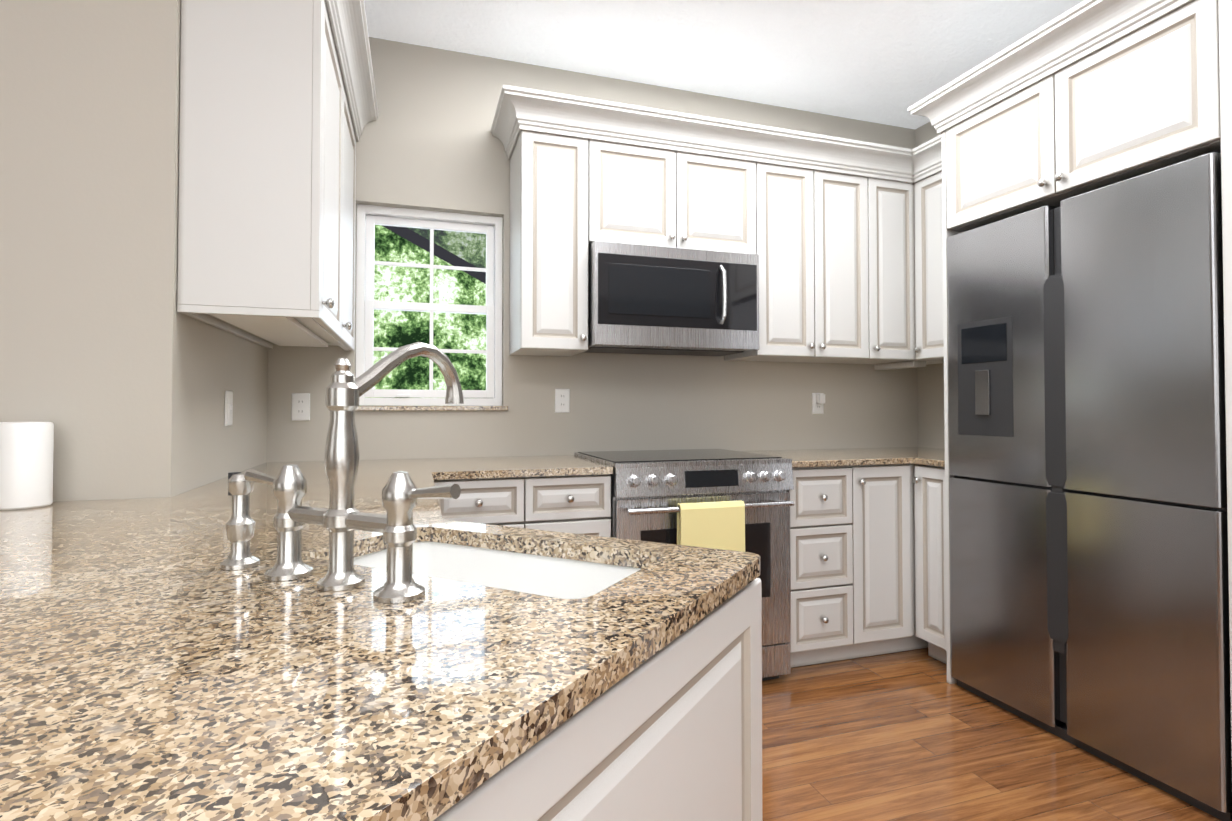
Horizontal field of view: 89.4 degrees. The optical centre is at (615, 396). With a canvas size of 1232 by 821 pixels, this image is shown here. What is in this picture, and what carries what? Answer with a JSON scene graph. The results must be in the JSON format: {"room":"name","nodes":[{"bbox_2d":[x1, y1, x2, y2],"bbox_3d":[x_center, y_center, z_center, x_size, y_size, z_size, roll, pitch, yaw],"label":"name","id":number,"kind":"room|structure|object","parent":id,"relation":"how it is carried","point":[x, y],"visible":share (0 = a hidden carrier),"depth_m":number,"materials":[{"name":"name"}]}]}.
{"room":"kitchen","nodes":[
{"label":"kitchen","id":0,"kind":"room"},
{"bbox_2d":[0,0,267,500],"bbox_3d":[-2.915,-0.215,1.618,3.400,2.740,1.205,0,-1,-18],"label":"wall","id":1,"kind":"structure","parent":0,"point":[119,371],"depth_m":1.52,"materials":[{"name":"grey paint"}]},
{"bbox_2d":[225,390,232,425],"bbox_3d":[-1.254,0.038,2.024,0.013,0.114,0.070,0,-1,-18],"label":"light switch","id":2,"kind":"object","parent":1,"relation":"attached to","point":[228,408],"visible":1,"depth_m":2.01,"materials":[{"name":"white plastic"}]},
{"bbox_2d":[177,0,377,350],"bbox_3d":[-1.062,-0.724,2.106,0.418,1.035,1.120,0,-1,-18],"label":"upper cabinet","id":3,"kind":"object","parent":1,"relation":"attached to","point":[277,98],"visible":1,"depth_m":1.66,"materials":[{"name":"paint"}]},
{"bbox_2d":[267,37,917,461],"bbox_3d":[0.199,-0.187,3.172,3.480,2.740,0.150,0,-1,-18],"label":"wall","id":4,"kind":"structure","parent":0,"point":[427,141],"depth_m":2.92,"materials":[{"name":"grey paint"}]},
{"bbox_2d":[291,393,309,420],"bbox_3d":[-1.314,0.043,2.597,0.070,0.114,0.008,0,-1,-18],"label":"electrical outlet","id":5,"kind":"object","parent":4,"relation":"attached to","point":[300,408],"visible":1,"depth_m":2.60,"materials":[{"name":"white plastic"}]},
{"bbox_2d":[356,204,502,405],"bbox_3d":[-0.840,-0.400,2.837,0.633,0.883,0.069,0,-1,-18],"label":"window","id":6,"kind":"structure","parent":4,"relation":"in","point":[369,217],"depth_m":2.82,"materials":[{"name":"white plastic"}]},
{"bbox_2d":[355,406,507,410],"bbox_3d":[-0.833,0.052,2.806,0.675,0.021,0.128,0,-1,-18],"label":"window sill","id":7,"kind":"structure","parent":4,"relation":"attached to","point":[432,408],"depth_m":2.75,"materials":[{"name":"stone"}]},
{"bbox_2d":[555,389,569,412],"bbox_3d":[-0.253,0.019,2.938,0.070,0.114,0.008,0,-1,-18],"label":"electrical outlet","id":8,"kind":"object","parent":4,"relation":"attached to","point":[562,400],"visible":1,"depth_m":2.94,"materials":[{"name":"white plastic"}]},
{"bbox_2d":[491,85,943,369],"bbox_3d":[0.644,-0.692,3.022,2.425,1.064,0.419,0,-1,-18],"label":"wall cabinet","id":9,"kind":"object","parent":4,"relation":"attached to","point":[842,238],"depth_m":2.85,"materials":[{"name":"paint"}]},
{"bbox_2d":[582,241,758,355],"bbox_3d":[0.227,-0.426,2.868,0.774,0.436,0.447,0,-1,-18],"label":"over-the-range microwave","id":10,"kind":"object","parent":9,"relation":"attached to","point":[652,300],"visible":0.88,"depth_m":2.69,"materials":[{"name":"silver metal"}]},
{"bbox_2d":[812,393,823,413],"bbox_3d":[1.095,0.037,3.371,0.070,0.114,0.008,0,-1,-18],"label":"electrical outlet","id":11,"kind":"object","parent":4,"relation":"attached to","point":[817,408],"visible":0.65,"depth_m":3.36,"materials":[{"name":"white plastic"}]},
{"bbox_2d":[816,394,824,403],"bbox_3d":[1.101,0.011,3.350,0.036,0.050,0.034,0,-1,-18],"label":"adapter","id":12,"kind":"object","parent":11,"relation":"attached to","point":[820,398],"visible":1,"depth_m":3.33,"materials":[{"name":"white plastic"}]},
{"bbox_2d":[325,0,1083,128],"bbox_3d":[0.884,-1.675,-0.048,10.000,0.120,7.150,0,-1,-18],"label":"ceiling","id":13,"kind":"structure","parent":0,"point":[888,62],"depth_m":2.73,"materials":[{"name":"white paint"}]},
{"bbox_2d":[915,121,944,448],"bbox_3d":[2.084,-0.194,2.745,0.150,2.740,1.816,0,-1,-18],"label":"wall","id":14,"kind":"structure","parent":0,"point":[931,406],"depth_m":3.50,"materials":[{"name":"grey paint"}]},
{"bbox_2d":[911,134,943,360],"bbox_3d":[1.731,-0.709,2.919,0.417,1.034,0.390,0,-1,-18],"label":"wall cabinet","id":15,"kind":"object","parent":14,"relation":"attached to","point":[926,159],"depth_m":3.08,"materials":[{"name":"paint"}]},
{"bbox_2d":[762,648,1221,820],"bbox_3d":[0.884,1.184,-0.100,10.000,0.120,7.150,0,-1,-18],"label":"floor","id":16,"kind":"structure","parent":0,"point":[911,735],"depth_m":2.00,"materials":[{"name":"brown wood"}]},
{"bbox_2d":[434,474,610,536],"bbox_3d":[-0.425,0.734,2.549,0.660,0.876,0.618,0,-1,-18],"label":"base cabinet","id":17,"kind":"object","parent":16,"relation":"on","point":[576,504],"depth_m":2.28,"materials":[{"name":"paint"}]},
{"bbox_2d":[433,578,761,820],"bbox_3d":[-0.421,0.710,1.206,1.094,0.876,1.976,0,-1,-18],"label":"base cabinet","id":18,"kind":"object","parent":16,"relation":"on","point":[671,731],"visible":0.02,"depth_m":0.68,"materials":[{"name":"paint"}]},
{"bbox_2d":[0,455,759,820],"bbox_3d":[-0.621,0.262,1.460,1.707,0.027,2.588,0,-1,-18],"label":"countertop","id":19,"kind":"structure","parent":18,"relation":"on","point":[156,663],"depth_m":0.56,"materials":[{"name":"stone"}]},
{"bbox_2d":[0,422,53,509],"bbox_3d":[-1.329,0.152,1.398,0.098,0.190,0.098,0,-1,-18],"label":"paper towel roll","id":20,"kind":"object","parent":19,"relation":"on","point":[26,463],"visible":1,"depth_m":1.37,"materials":[{"name":"white paper"}]},
{"bbox_2d":[220,342,463,603],"bbox_3d":[-0.354,0.077,0.796,0.329,0.317,0.307,0,-1,-18],"label":"bridge faucet","id":21,"kind":"object","parent":19,"relation":"on","point":[341,519],"visible":1,"depth_m":0.77,"materials":[{"name":"silver metal"}]},
{"bbox_2d":[354,541,639,598],"bbox_3d":[-0.203,0.380,0.941,0.552,0.224,0.312,-1,-1,27],"label":"sink basin","id":22,"kind":"object","parent":19,"relation":"in","point":[554,577],"visible":0.06,"depth_m":1.08,"materials":[{"name":"white ceramic"}]},
{"bbox_2d":[574,449,793,680],"bbox_3d":[0.273,0.715,2.720,0.763,0.919,0.708,0,-1,-18],"label":"range","id":23,"kind":"object","parent":16,"relation":"on","point":[651,490],"visible":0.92,"depth_m":2.50,"materials":[{"name":"silver metal"}]},
{"bbox_2d":[677,500,744,551],"bbox_3d":[0.366,0.562,2.392,0.270,0.311,0.043,0,-1,-18],"label":"hanging towel","id":24,"kind":"object","parent":23,"relation":"hanging from","point":[718,525],"visible":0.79,"depth_m":2.38,"materials":[{"name":"yellow fabric"}]},
{"bbox_2d":[786,466,857,667],"bbox_3d":[0.778,0.741,2.935,0.321,0.876,0.618,0,-1,-18],"label":"base cabinet","id":25,"kind":"object","parent":16,"relation":"on","point":[824,512],"depth_m":2.65,"materials":[{"name":"paint"}]},
{"bbox_2d":[858,464,913,657],"bbox_3d":[1.078,0.742,3.031,0.308,0.876,0.618,0,-1,-18],"label":"base cabinet","id":26,"kind":"object","parent":16,"relation":"on","point":[868,557],"depth_m":2.75,"materials":[{"name":"paint"}]},
{"bbox_2d":[740,447,944,467],"bbox_3d":[1.260,0.289,2.984,1.265,0.027,0.836,0,-1,-18],"label":"countertop","id":27,"kind":"structure","parent":26,"relation":"on","point":[863,456],"depth_m":2.85,"materials":[{"name":"stone"}]},
{"bbox_2d":[914,464,946,663],"bbox_3d":[1.658,0.738,2.789,0.618,0.876,0.238,0,-1,-18],"label":"base cabinet","id":28,"kind":"object","parent":16,"relation":"on","point":[929,481],"depth_m":2.71,"materials":[{"name":"paint"}]},
{"bbox_2d":[908,0,1231,748],"bbox_3d":[1.851,-0.036,2.225,0.906,2.405,1.153,0,-1,-18],"label":"cabinet","id":29,"kind":"object","parent":16,"relation":"on","point":[1084,96],"visible":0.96,"depth_m":2.02,"materials":[{"name":"paint"}]},
{"bbox_2d":[947,152,1231,820],"bbox_3d":[1.796,0.253,2.210,0.662,1.824,0.902,0,-1,-18],"label":"fridge","id":30,"kind":"object","parent":16,"relation":"on","point":[1089,589],"visible":0.98,"depth_m":1.97,"materials":[{"name":"silver metal"}]},
{"label":"outside","id":31,"kind":"structure","parent":0,"visible":0},
{"bbox_2d":[365,225,485,397],"bbox_3d":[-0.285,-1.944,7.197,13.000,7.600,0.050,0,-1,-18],"label":"window glass","id":32,"kind":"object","parent":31,"point":[395,329],"depth_m":6.61,"materials":[{"name":"clear glass"}]}
]}

